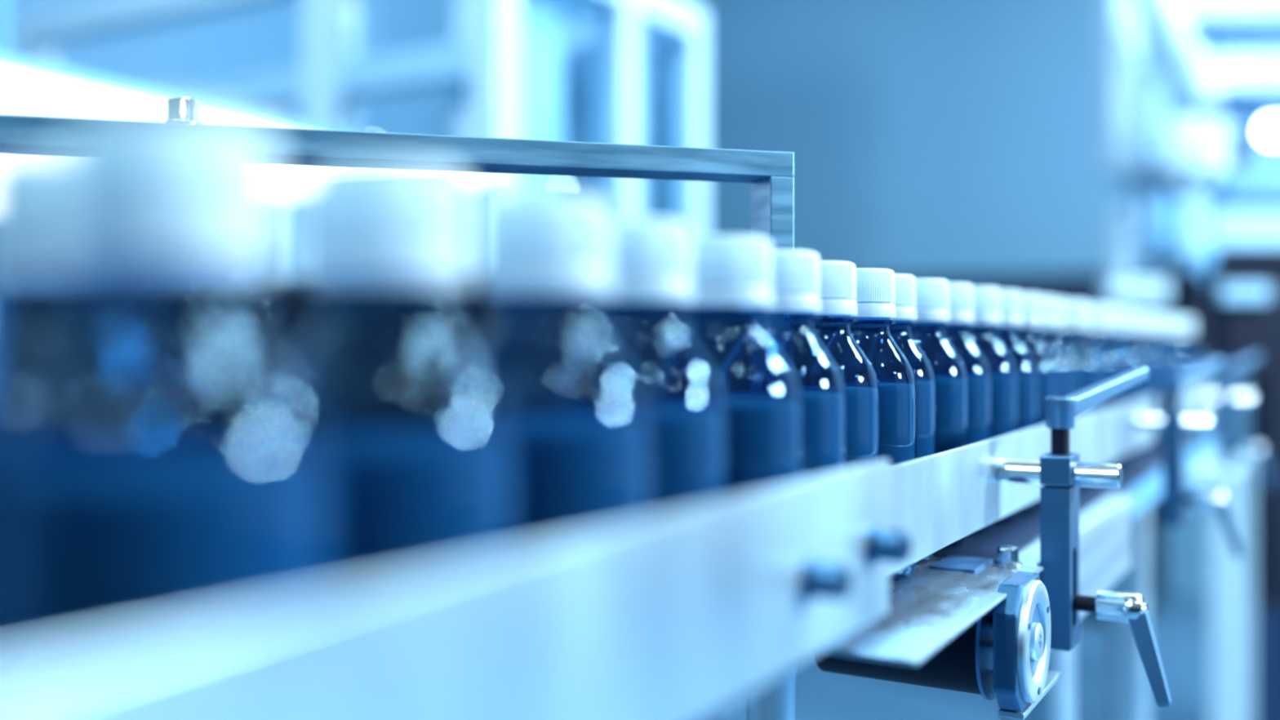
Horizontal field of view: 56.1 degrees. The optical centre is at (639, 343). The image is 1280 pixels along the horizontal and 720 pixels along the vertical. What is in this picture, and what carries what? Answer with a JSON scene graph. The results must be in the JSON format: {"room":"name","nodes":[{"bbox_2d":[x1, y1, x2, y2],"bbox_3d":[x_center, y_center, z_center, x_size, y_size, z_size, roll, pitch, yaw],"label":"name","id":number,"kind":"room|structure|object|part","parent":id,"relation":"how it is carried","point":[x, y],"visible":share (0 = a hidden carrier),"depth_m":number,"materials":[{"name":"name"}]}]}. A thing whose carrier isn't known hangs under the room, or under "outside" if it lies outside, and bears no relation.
{"room":"processing plant","nodes":[
{"label":"processing plant","id":0,"kind":"room"},
{"bbox_2d":[0,0,502,199],"bbox_3d":[-0.975,-1.300,1.334,1.300,2.200,1.000,0,0,26],"label":"light panel","id":1,"kind":"object","parent":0,"point":[28,86],"visible":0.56,"depth_m":1.01,"materials":[{"name":"white plastic"}]},
{"bbox_3d":[-0.615,-1.315,1.159,0.008,2.170,0.008,0,0,26],"label":"hanging rod","id":2,"kind":"part","parent":1,"relation":"part of","materials":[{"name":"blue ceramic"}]},
{"bbox_2d":[0,64,502,199],"bbox_3d":[-0.975,-0.203,1.334,1.300,0.006,1.000,0,0,26],"label":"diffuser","id":3,"kind":"object","parent":1,"relation":"attached to","point":[39,90],"depth_m":1.01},
{"bbox_2d":[0,0,657,327],"bbox_3d":[-2.031,-1.000,2.467,0.100,4.000,8.200,0,0,30],"label":"window","id":4,"kind":"structure","parent":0,"point":[266,37],"depth_m":3.89,"materials":[{"name":"blue glass"}]},
{"bbox_2d":[657,0,1247,598],"bbox_3d":[2.419,-1.000,4.667,5.550,4.000,0.100,0,0,30],"label":"wall","id":5,"kind":"structure","parent":0,"point":[926,138],"depth_m":5.29,"materials":[{"name":"blue paint"}]},
{"bbox_2d":[720,594,1209,719],"bbox_3d":[0.151,1.025,1.245,11.000,0.050,8.300,0,0,30],"label":"floor","id":6,"kind":"structure","parent":0,"point":[1181,624],"depth_m":3.47,"materials":[{"name":"blue"}]},
{"bbox_2d":[6,0,706,365],"bbox_3d":[-0.561,0.165,2.393,1.230,1.650,0.700,0,0,30],"label":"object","id":7,"kind":"object","parent":6,"relation":"on","point":[504,58],"visible":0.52,"depth_m":2.06,"materials":[{"name":"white metal"}]},
{"bbox_3d":[-1.218,-0.355,2.416,0.055,0.490,0.055,0,0,30],"label":"frame post","id":8,"kind":"part","parent":7,"relation":"part of","materials":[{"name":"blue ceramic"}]},
{"bbox_3d":[-0.901,-0.355,2.955,0.055,0.490,0.055,0,0,30],"label":"frame post","id":9,"kind":"part","parent":7,"relation":"part of","materials":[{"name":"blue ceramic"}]},
{"bbox_3d":[-0.719,-0.438,2.123,1.100,0.055,0.045,0,0,30],"label":"frame rail","id":10,"kind":"part","parent":7,"relation":"part of","materials":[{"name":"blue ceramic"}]},
{"bbox_3d":[-0.517,-0.355,2.005,0.080,0.490,0.055,0,0,30],"label":"frame post","id":11,"kind":"part","parent":7,"relation":"part of","materials":[{"name":"white metal"}]},
{"bbox_3d":[-0.221,-0.355,1.831,0.055,0.490,0.055,0,0,30],"label":"frame post","id":12,"kind":"part","parent":7,"relation":"part of","materials":[{"name":"white metal"}]},
{"bbox_3d":[-0.039,-0.355,2.142,0.055,0.490,0.055,0,0,30],"label":"frame post","id":13,"kind":"part","parent":7,"relation":"part of","materials":[{"name":"white metal"}]},
{"bbox_3d":[0.095,-0.355,2.370,0.055,0.490,0.055,0,0,30],"label":"frame post","id":14,"kind":"part","parent":7,"relation":"part of","materials":[{"name":"white metal"}]},
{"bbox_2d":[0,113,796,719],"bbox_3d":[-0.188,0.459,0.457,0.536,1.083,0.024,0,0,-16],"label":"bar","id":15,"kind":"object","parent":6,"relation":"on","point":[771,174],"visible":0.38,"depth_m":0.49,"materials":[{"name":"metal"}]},
{"bbox_2d":[168,96,198,115],"bbox_3d":[-0.175,-0.088,0.459,0.014,0.011,0.014,0,0,30],"label":"screw","id":16,"kind":"object","parent":15,"relation":"on","point":[178,104],"visible":0.46,"depth_m":0.45,"materials":[{"name":"silver metal"}]},
{"bbox_2d":[724,657,810,710],"bbox_3d":[-0.228,0.101,0.056,0.150,0.004,0.866,0,0,30],"label":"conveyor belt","id":17,"kind":"object","parent":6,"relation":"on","point":[807,660],"visible":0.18,"depth_m":0.35,"materials":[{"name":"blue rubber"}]},
{"bbox_2d":[0,153,86,457],"bbox_3d":[-0.100,0.033,0.214,0.046,0.131,0.046,0,0,3],"label":"bottle","id":18,"kind":"object","parent":17,"relation":"on","point":[43,310],"visible":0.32,"depth_m":0.20,"materials":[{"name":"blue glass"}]},
{"bbox_2d":[0,111,334,679],"bbox_3d":[-0.069,0.033,0.177,0.046,0.131,0.046,0,0,-22],"label":"bottle","id":19,"kind":"object","parent":17,"relation":"on","point":[169,472],"visible":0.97,"depth_m":0.16,"materials":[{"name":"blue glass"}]},
{"bbox_2d":[293,160,515,595],"bbox_3d":[-0.046,0.033,0.222,0.046,0.131,0.046,0,0,39],"label":"bottle","id":20,"kind":"object","parent":17,"relation":"on","point":[421,432],"visible":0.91,"depth_m":0.21,"materials":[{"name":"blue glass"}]},
{"bbox_2d":[0,458,911,719],"bbox_3d":[-0.117,0.060,0.037,0.013,0.048,0.786,0,0,30],"label":"rail","id":21,"kind":"object","parent":17,"relation":"attached to","point":[685,614],"visible":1,"depth_m":0.22,"materials":[{"name":"metal"}]},
{"bbox_2d":[476,194,651,551],"bbox_3d":[-0.020,0.033,0.268,0.046,0.131,0.046,0,0,14],"label":"bottle","id":22,"kind":"object","parent":17,"relation":"on","point":[580,416],"visible":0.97,"depth_m":0.25,"materials":[{"name":"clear glass"}]},
{"bbox_2d":[600,217,726,719],"bbox_3d":[0.000,0.033,0.317,0.046,0.131,0.046,0,0,-8],"label":"bottle","id":23,"kind":"object","parent":17,"relation":"on","point":[651,265],"visible":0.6,"depth_m":0.30,"materials":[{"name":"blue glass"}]},
{"bbox_2d":[683,235,802,684],"bbox_3d":[0.026,0.033,0.365,0.046,0.131,0.046,0,0,16],"label":"bottle","id":24,"kind":"object","parent":17,"relation":"on","point":[731,277],"visible":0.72,"depth_m":0.35,"materials":[{"name":"clear glass"}]},
{"bbox_2d":[813,354,1275,719],"bbox_3d":[0.433,0.506,1.021,0.155,0.988,1.240,0,0,30],"label":"conveyor","id":25,"kind":"object","parent":6,"relation":"on","point":[1006,655],"depth_m":0.56,"materials":[{"name":"metal"}]},
{"bbox_2d":[764,249,846,479],"bbox_3d":[0.049,0.033,0.419,0.046,0.131,0.046,0,0,-21],"label":"bottle","id":26,"kind":"object","parent":25,"relation":"on","point":[796,282],"visible":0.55,"depth_m":0.41,"materials":[{"name":"clear glass"}]},
{"bbox_2d":[813,260,879,468],"bbox_3d":[0.071,0.033,0.472,0.046,0.131,0.046,0,0,-12],"label":"bottle","id":27,"kind":"object","parent":25,"relation":"on","point":[837,278],"visible":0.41,"depth_m":0.46,"materials":[{"name":"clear glass"}]},
{"bbox_2d":[850,267,916,581],"bbox_3d":[0.096,0.033,0.517,0.046,0.131,0.046,0,0,9],"label":"bottle","id":28,"kind":"object","parent":25,"relation":"on","point":[875,286],"visible":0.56,"depth_m":0.50,"materials":[{"name":"clear glass"}]},
{"bbox_2d":[889,274,936,561],"bbox_3d":[0.114,0.033,0.559,0.046,0.131,0.046,0,0,7],"label":"bottle","id":29,"kind":"object","parent":25,"relation":"on","point":[904,284],"visible":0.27,"depth_m":0.55,"materials":[{"name":"clear glass"}]},
{"bbox_2d":[819,556,1043,665],"bbox_3d":[0.096,0.100,0.478,0.088,0.002,0.184,0,0,30],"label":"conveyor belt","id":30,"kind":"object","parent":25,"relation":"on","point":[929,607],"visible":0.49,"depth_m":0.44,"materials":[{"name":"metal"}]},
{"bbox_2d":[929,555,992,573],"bbox_3d":[0.144,0.099,0.539,0.020,0.001,0.032,0,0,30],"label":"cover plate","id":31,"kind":"object","parent":30,"relation":"on","point":[951,562],"visible":1,"depth_m":0.54,"materials":[{"name":"blue paint"}]},
{"bbox_2d":[993,546,1022,567],"bbox_3d":[0.165,0.095,0.538,0.012,0.008,0.012,0,0,30],"label":"screw","id":32,"kind":"object","parent":30,"relation":"on","point":[1006,556],"visible":1,"depth_m":0.53,"materials":[{"name":"silver metal"}]},
{"bbox_2d":[993,560,1022,567],"bbox_3d":[0.165,0.099,0.538,0.012,0.001,0.012,0,0,30],"label":"washer","id":33,"kind":"object","parent":30,"relation":"on","point":[1000,563],"depth_m":0.53,"materials":[{"name":"silver metal"}]},
{"bbox_2d":[911,278,968,547],"bbox_3d":[0.140,0.033,0.599,0.046,0.131,0.046,0,0,-35],"label":"bottle","id":34,"kind":"object","parent":25,"relation":"on","point":[932,295],"visible":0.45,"depth_m":0.58,"materials":[{"name":"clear glass"}]},
{"bbox_2d":[944,283,991,534],"bbox_3d":[0.163,0.033,0.640,0.046,0.131,0.046,0,0,1],"label":"bottle","id":35,"kind":"object","parent":25,"relation":"on","point":[961,308],"visible":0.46,"depth_m":0.63,"materials":[{"name":"clear glass"}]},
{"bbox_2d":[968,286,1017,524],"bbox_3d":[0.189,0.033,0.678,0.046,0.131,0.046,0,0,-20],"label":"bottle","id":36,"kind":"object","parent":25,"relation":"on","point":[986,300],"visible":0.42,"depth_m":0.66,"materials":[{"name":"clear glass"}]},
{"bbox_2d":[996,289,1037,513],"bbox_3d":[0.214,0.033,0.719,0.046,0.131,0.046,0,0,-14],"label":"bottle","id":37,"kind":"object","parent":25,"relation":"on","point":[1011,300],"visible":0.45,"depth_m":0.70,"materials":[{"name":"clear glass"}]},
{"bbox_2d":[888,395,1154,575],"bbox_3d":[0.244,0.064,0.697,0.003,0.039,0.790,0,0,30],"label":"rail","id":38,"kind":"object","parent":25,"relation":"attached to","point":[940,499],"visible":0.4,"depth_m":0.54,"materials":[{"name":"metal"}]},
{"bbox_3d":[0.225,0.552,0.680,0.072,0.895,0.072,0,0,30],"label":"leg","id":39,"kind":"part","parent":25,"relation":"part of","materials":[{"name":"metal"}]},
{"bbox_2d":[1017,292,1057,504],"bbox_3d":[0.239,0.033,0.758,0.046,0.131,0.046,0,0,13],"label":"bottle","id":40,"kind":"object","parent":25,"relation":"on","point":[1028,335],"visible":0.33,"depth_m":0.74,"materials":[{"name":"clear glass"}]},
{"bbox_2d":[1037,295,1071,396],"bbox_3d":[0.263,0.033,0.799,0.046,0.131,0.046,0,0,8],"label":"bottle","id":41,"kind":"object","parent":25,"relation":"on","point":[1048,316],"visible":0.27,"depth_m":0.79,"materials":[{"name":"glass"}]},
{"bbox_3d":[0.194,0.060,0.556,0.054,0.011,0.011,0,0,30],"label":"rod","id":42,"kind":"part","parent":25,"relation":"part of","materials":[{"name":"silver metal"}]},
{"bbox_3d":[0.195,0.075,0.556,0.013,0.020,0.023,0,0,30],"label":"post","id":43,"kind":"part","parent":25,"relation":"part of","materials":[{"name":"metal"}]},
{"bbox_3d":[0.195,0.112,0.556,0.013,0.054,0.023,0,0,30],"label":"post plate","id":44,"kind":"part","parent":25,"relation":"part of","materials":[{"name":"metal"}]},
{"bbox_3d":[0.195,0.044,0.556,0.008,0.014,0.008,0,0,30],"label":"lever","id":45,"kind":"part","parent":25,"relation":"part of","materials":[{"name":"black metal"}]},
{"bbox_2d":[1053,297,1082,414],"bbox_3d":[0.285,0.033,0.840,0.046,0.131,0.046,0,0,9],"label":"bottle","id":46,"kind":"object","parent":25,"relation":"on","point":[1062,304],"visible":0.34,"depth_m":0.83,"materials":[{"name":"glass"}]},
{"bbox_3d":[0.303,0.570,0.889,0.065,0.861,0.065,0,0,30],"label":"leg","id":47,"kind":"part","parent":25,"relation":"part of","materials":[{"name":"metal"}]},
{"bbox_2d":[1064,299,1100,413],"bbox_3d":[0.312,0.033,0.879,0.046,0.131,0.046,0,0,-44],"label":"bottle","id":48,"kind":"object","parent":25,"relation":"on","point":[1077,322],"visible":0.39,"depth_m":0.86,"materials":[{"name":"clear glass"}]},
{"bbox_3d":[0.217,0.086,0.575,0.076,0.149,0.079,0,0,30],"label":"clamp bracket","id":49,"kind":"part","parent":25,"relation":"part of","materials":[{"name":"metal"}]},
{"bbox_3d":[0.200,0.119,0.553,0.024,0.007,0.007,0,0,30],"label":"lever","id":50,"kind":"part","parent":25,"relation":"part of","materials":[{"name":"black metal"}]},
{"bbox_3d":[0.241,0.124,0.651,0.002,0.043,0.313,0,0,30],"label":"plate","id":51,"kind":"part","parent":25,"relation":"part of","materials":[{"name":"metal"}]},
{"bbox_2d":[1083,302,1104,408],"bbox_3d":[0.332,0.033,0.921,0.046,0.131,0.046,0,0,-34],"label":"bottle","id":52,"kind":"object","parent":25,"relation":"on","point":[1086,335],"visible":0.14,"depth_m":0.91,"materials":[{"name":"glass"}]},
{"bbox_2d":[1088,303,1119,464],"bbox_3d":[0.359,0.033,0.960,0.046,0.131,0.046,0,0,-33],"label":"bottle","id":53,"kind":"object","parent":25,"relation":"on","point":[1099,311],"visible":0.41,"depth_m":0.95,"materials":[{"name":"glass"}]},
{"bbox_3d":[0.225,0.023,0.579,0.067,0.023,0.009,0,0,-37],"label":"arm","id":54,"kind":"part","parent":25,"relation":"part of","materials":[{"name":"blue metal"}]},
{"bbox_2d":[1104,305,1126,464],"bbox_3d":[0.381,0.033,1.001,0.046,0.131,0.046,0,0,7],"label":"bottle","id":55,"kind":"object","parent":25,"relation":"on","point":[1110,308],"visible":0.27,"depth_m":0.99,"materials":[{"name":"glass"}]},
{"bbox_2d":[1112,306,1132,458],"bbox_3d":[0.403,0.033,1.043,0.046,0.131,0.046,0,0,0],"label":"bottle","id":56,"kind":"object","parent":25,"relation":"on","point":[1117,310],"visible":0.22,"depth_m":1.03,"materials":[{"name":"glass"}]},
{"bbox_3d":[0.441,0.570,1.083,0.065,0.861,0.065,0,0,30],"label":"leg","id":57,"kind":"part","parent":25,"relation":"part of","materials":[{"name":"metal"}]},
{"bbox_2d":[1118,307,1144,455],"bbox_3d":[0.430,0.033,1.081,0.046,0.131,0.046,0,0,-43],"label":"bottle","id":58,"kind":"object","parent":25,"relation":"on","point":[1126,313],"visible":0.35,"depth_m":1.07,"materials":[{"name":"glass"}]},
{"bbox_2d":[1131,309,1147,449],"bbox_3d":[0.450,0.033,1.124,0.046,0.131,0.046,0,0,13],"label":"bottle","id":59,"kind":"object","parent":25,"relation":"on","point":[1135,311],"visible":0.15,"depth_m":1.11,"materials":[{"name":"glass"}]},
{"bbox_2d":[1134,311,1158,447],"bbox_3d":[0.477,0.033,1.163,0.046,0.131,0.046,0,0,15],"label":"bottle","id":60,"kind":"object","parent":25,"relation":"on","point":[1142,316],"visible":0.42,"depth_m":1.15,"materials":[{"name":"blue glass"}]},
{"bbox_3d":[0.228,0.140,0.536,0.018,0.042,0.013,0,0,30],"label":"arm","id":61,"kind":"part","parent":25,"relation":"part of","materials":[{"name":"blue metal"}]},
{"bbox_2d":[1145,311,1160,442],"bbox_3d":[0.498,0.033,1.204,0.046,0.131,0.046,0,0,-41],"label":"bottle","id":62,"kind":"object","parent":25,"relation":"on","point":[1149,328],"visible":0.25,"depth_m":1.19,"materials":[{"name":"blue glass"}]},
{"bbox_2d":[1148,312,1167,440],"bbox_3d":[0.522,0.033,1.245,0.046,0.131,0.046,0,0,33],"label":"bottle","id":63,"kind":"object","parent":25,"relation":"on","point":[1153,315],"visible":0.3,"depth_m":1.23,"materials":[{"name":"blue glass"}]},
{"bbox_2d":[1155,313,1175,375],"bbox_3d":[0.548,0.033,1.284,0.046,0.131,0.046,0,0,4],"label":"bottle","id":64,"kind":"object","parent":25,"relation":"on","point":[1162,318],"visible":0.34,"depth_m":1.27,"materials":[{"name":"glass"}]},
{"bbox_3d":[0.500,0.122,1.202,0.064,0.034,0.860,0,0,30],"label":"under frame","id":65,"kind":"part","parent":25,"relation":"part of","materials":[{"name":"blue metal"}]},
{"bbox_3d":[0.412,0.060,0.927,0.054,0.011,0.011,0,0,30],"label":"rod","id":66,"kind":"part","parent":25,"relation":"part of","materials":[{"name":"silver metal"}]},
{"bbox_3d":[0.412,0.075,0.927,0.013,0.020,0.023,0,0,30],"label":"post","id":67,"kind":"part","parent":25,"relation":"part of","materials":[{"name":"metal"}]},
{"bbox_3d":[0.412,0.112,0.927,0.013,0.054,0.023,0,0,30],"label":"post plate","id":68,"kind":"part","parent":25,"relation":"part of","materials":[{"name":"metal"}]},
{"bbox_2d":[1164,315,1183,375],"bbox_3d":[0.575,0.033,1.323,0.046,0.131,0.046,0,0,21],"label":"bottle","id":69,"kind":"object","parent":25,"relation":"on","point":[1171,330],"visible":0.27,"depth_m":1.31,"materials":[{"name":"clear glass"}]},
{"bbox_3d":[0.412,0.044,0.927,0.008,0.014,0.008,0,0,30],"label":"lever","id":70,"kind":"part","parent":25,"relation":"part of","materials":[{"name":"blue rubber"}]},
{"bbox_2d":[1173,316,1188,386],"bbox_3d":[0.618,0.033,1.406,0.046,0.131,0.046,0,0,38],"label":"bottle","id":71,"kind":"object","parent":25,"relation":"on","point":[1177,320],"visible":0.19,"depth_m":1.39,"materials":[{"name":"clear glass"}]},
{"bbox_2d":[1163,380,1209,415],"bbox_3d":[0.591,0.064,1.288,0.003,0.039,0.420,0,0,30],"label":"rail","id":72,"kind":"object","parent":25,"relation":"on","point":[1189,402],"visible":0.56,"depth_m":1.31,"materials":[{"name":"metal"}]},
{"bbox_2d":[1177,317,1195,385],"bbox_3d":[0.644,0.033,1.445,0.046,0.131,0.046,0,0,17],"label":"bottle","id":73,"kind":"object","parent":25,"relation":"on","point":[1184,321],"visible":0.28,"depth_m":1.43,"materials":[{"name":"clear glass"}]},
{"bbox_3d":[0.435,0.086,0.945,0.076,0.149,0.079,0,0,30],"label":"clamp bracket","id":74,"kind":"part","parent":25,"relation":"part of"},
{"bbox_3d":[0.417,0.119,0.924,0.024,0.007,0.007,0,0,30],"label":"lever","id":75,"kind":"part","parent":25,"relation":"part of","materials":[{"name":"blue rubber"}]},
{"bbox_2d":[1186,317,1202,383],"bbox_3d":[0.670,0.033,1.484,0.046,0.131,0.046,0,0,38],"label":"bottle","id":76,"kind":"object","parent":25,"relation":"on","point":[1190,329],"visible":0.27,"depth_m":1.47,"materials":[{"name":"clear glass"}]},
{"bbox_3d":[0.442,0.023,0.950,0.067,0.023,0.009,0,0,-37],"label":"arm","id":77,"kind":"part","parent":25,"relation":"part of","materials":[{"name":"blue metal"}]},
{"bbox_3d":[0.660,0.060,1.350,0.054,0.011,0.011,0,0,30],"label":"rod","id":78,"kind":"part","parent":25,"relation":"part of","materials":[{"name":"silver metal"}]},
{"bbox_3d":[0.660,0.044,1.349,0.008,0.014,0.008,0,0,30],"label":"lever","id":79,"kind":"part","parent":25,"relation":"part of","materials":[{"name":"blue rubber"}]},
{"bbox_3d":[0.660,0.075,1.349,0.013,0.020,0.023,0,0,30],"label":"post","id":80,"kind":"part","parent":25,"relation":"part of","materials":[{"name":"metal"}]},
{"bbox_3d":[0.660,0.112,1.349,0.013,0.054,0.023,0,0,30],"label":"post plate","id":81,"kind":"part","parent":25,"relation":"part of","materials":[{"name":"metal"}]},
{"bbox_3d":[0.445,0.140,0.906,0.018,0.042,0.013,0,0,30],"label":"arm","id":82,"kind":"part","parent":25,"relation":"part of","materials":[{"name":"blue metal"}]},
{"bbox_3d":[0.683,0.086,1.368,0.076,0.149,0.079,0,0,30],"label":"clamp bracket","id":83,"kind":"part","parent":25,"relation":"part of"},
{"bbox_3d":[0.665,0.119,1.347,0.024,0.007,0.007,0,0,30],"label":"lever","id":84,"kind":"part","parent":25,"relation":"part of","materials":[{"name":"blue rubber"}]},
{"bbox_3d":[0.690,0.023,1.373,0.067,0.023,0.009,0,0,-37],"label":"arm","id":85,"kind":"part","parent":25,"relation":"part of","materials":[{"name":"blue metal"}]},
{"bbox_3d":[0.693,0.140,1.329,0.018,0.042,0.013,0,0,30],"label":"arm","id":86,"kind":"part","parent":25,"relation":"part of","materials":[{"name":"blue metal"}]},
{"bbox_2d":[1097,0,1279,719],"bbox_3d":[1.591,-0.120,2.782,1.144,2.238,0.436,0,0,0],"label":"machine","id":87,"kind":"object","parent":6,"relation":"on","point":[1184,86],"visible":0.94,"depth_m":2.70,"materials":[{"name":"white metal"}]},
{"bbox_3d":[1.696,-0.703,2.975,0.934,1.072,0.050,0,0,0],"label":"panel","id":88,"kind":"part","parent":87,"relation":"part of","materials":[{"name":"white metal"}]},
{"bbox_2d":[1164,209,1279,254],"bbox_3d":[1.603,-0.256,2.775,0.680,0.081,0.250,0,0,0],"label":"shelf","id":89,"kind":"object","parent":87,"relation":"attached to","point":[1236,232],"depth_m":2.65,"materials":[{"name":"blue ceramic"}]},
{"bbox_3d":[1.694,-0.721,2.825,0.719,0.067,0.050,0,0,0],"label":"dark gap panel","id":90,"kind":"part","parent":87,"relation":"part of","materials":[{"name":"blue metal"}]},
{"bbox_2d":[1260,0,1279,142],"bbox_3d":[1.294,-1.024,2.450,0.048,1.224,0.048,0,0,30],"label":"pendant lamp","id":91,"kind":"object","parent":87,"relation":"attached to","point":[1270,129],"visible":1,"depth_m":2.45,"materials":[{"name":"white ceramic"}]},
{"bbox_3d":[1.294,-0.436,2.450,0.048,0.048,0.048,0,0,30],"label":"bulb","id":92,"kind":"part","parent":91,"relation":"part of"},
{"bbox_2d":[1263,110,1279,121],"bbox_3d":[1.294,-0.466,2.450,0.036,0.022,0.036,0,0,30],"label":"light","id":93,"kind":"object","parent":91,"relation":"attached to","point":[1273,115],"depth_m":2.44,"materials":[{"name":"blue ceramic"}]},
{"bbox_3d":[1.294,-1.056,2.450,0.005,1.159,0.005,0,0,8],"label":"cord","id":94,"kind":"part","parent":91,"relation":"part of","materials":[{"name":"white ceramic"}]},
{"bbox_2d":[1184,453,1252,719],"bbox_3d":[1.138,0.617,2.381,0.110,0.765,0.482,0,0,30],"label":"support post","id":95,"kind":"object","parent":6,"relation":"on","point":[1230,576],"visible":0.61,"depth_m":2.23,"materials":[{"name":"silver metal"}]},
{"bbox_3d":[1.091,0.623,2.241,0.045,0.753,0.045,0,0,30],"label":"leg","id":96,"kind":"part","parent":95,"relation":"part of","materials":[{"name":"blue metal"}]},
{"bbox_3d":[1.274,0.623,2.549,0.045,0.753,0.045,0,0,30],"label":"leg","id":97,"kind":"part","parent":95,"relation":"part of","materials":[{"name":"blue metal"}]},
{"bbox_2d":[1209,275,1279,607],"bbox_3d":[0.999,0.447,1.865,0.222,1.104,0.070,0,0,0],"label":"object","id":98,"kind":"object","parent":6,"relation":"on","point":[1245,310],"visible":0.94,"depth_m":1.85,"materials":[{"name":"blue metal"}]}
]}

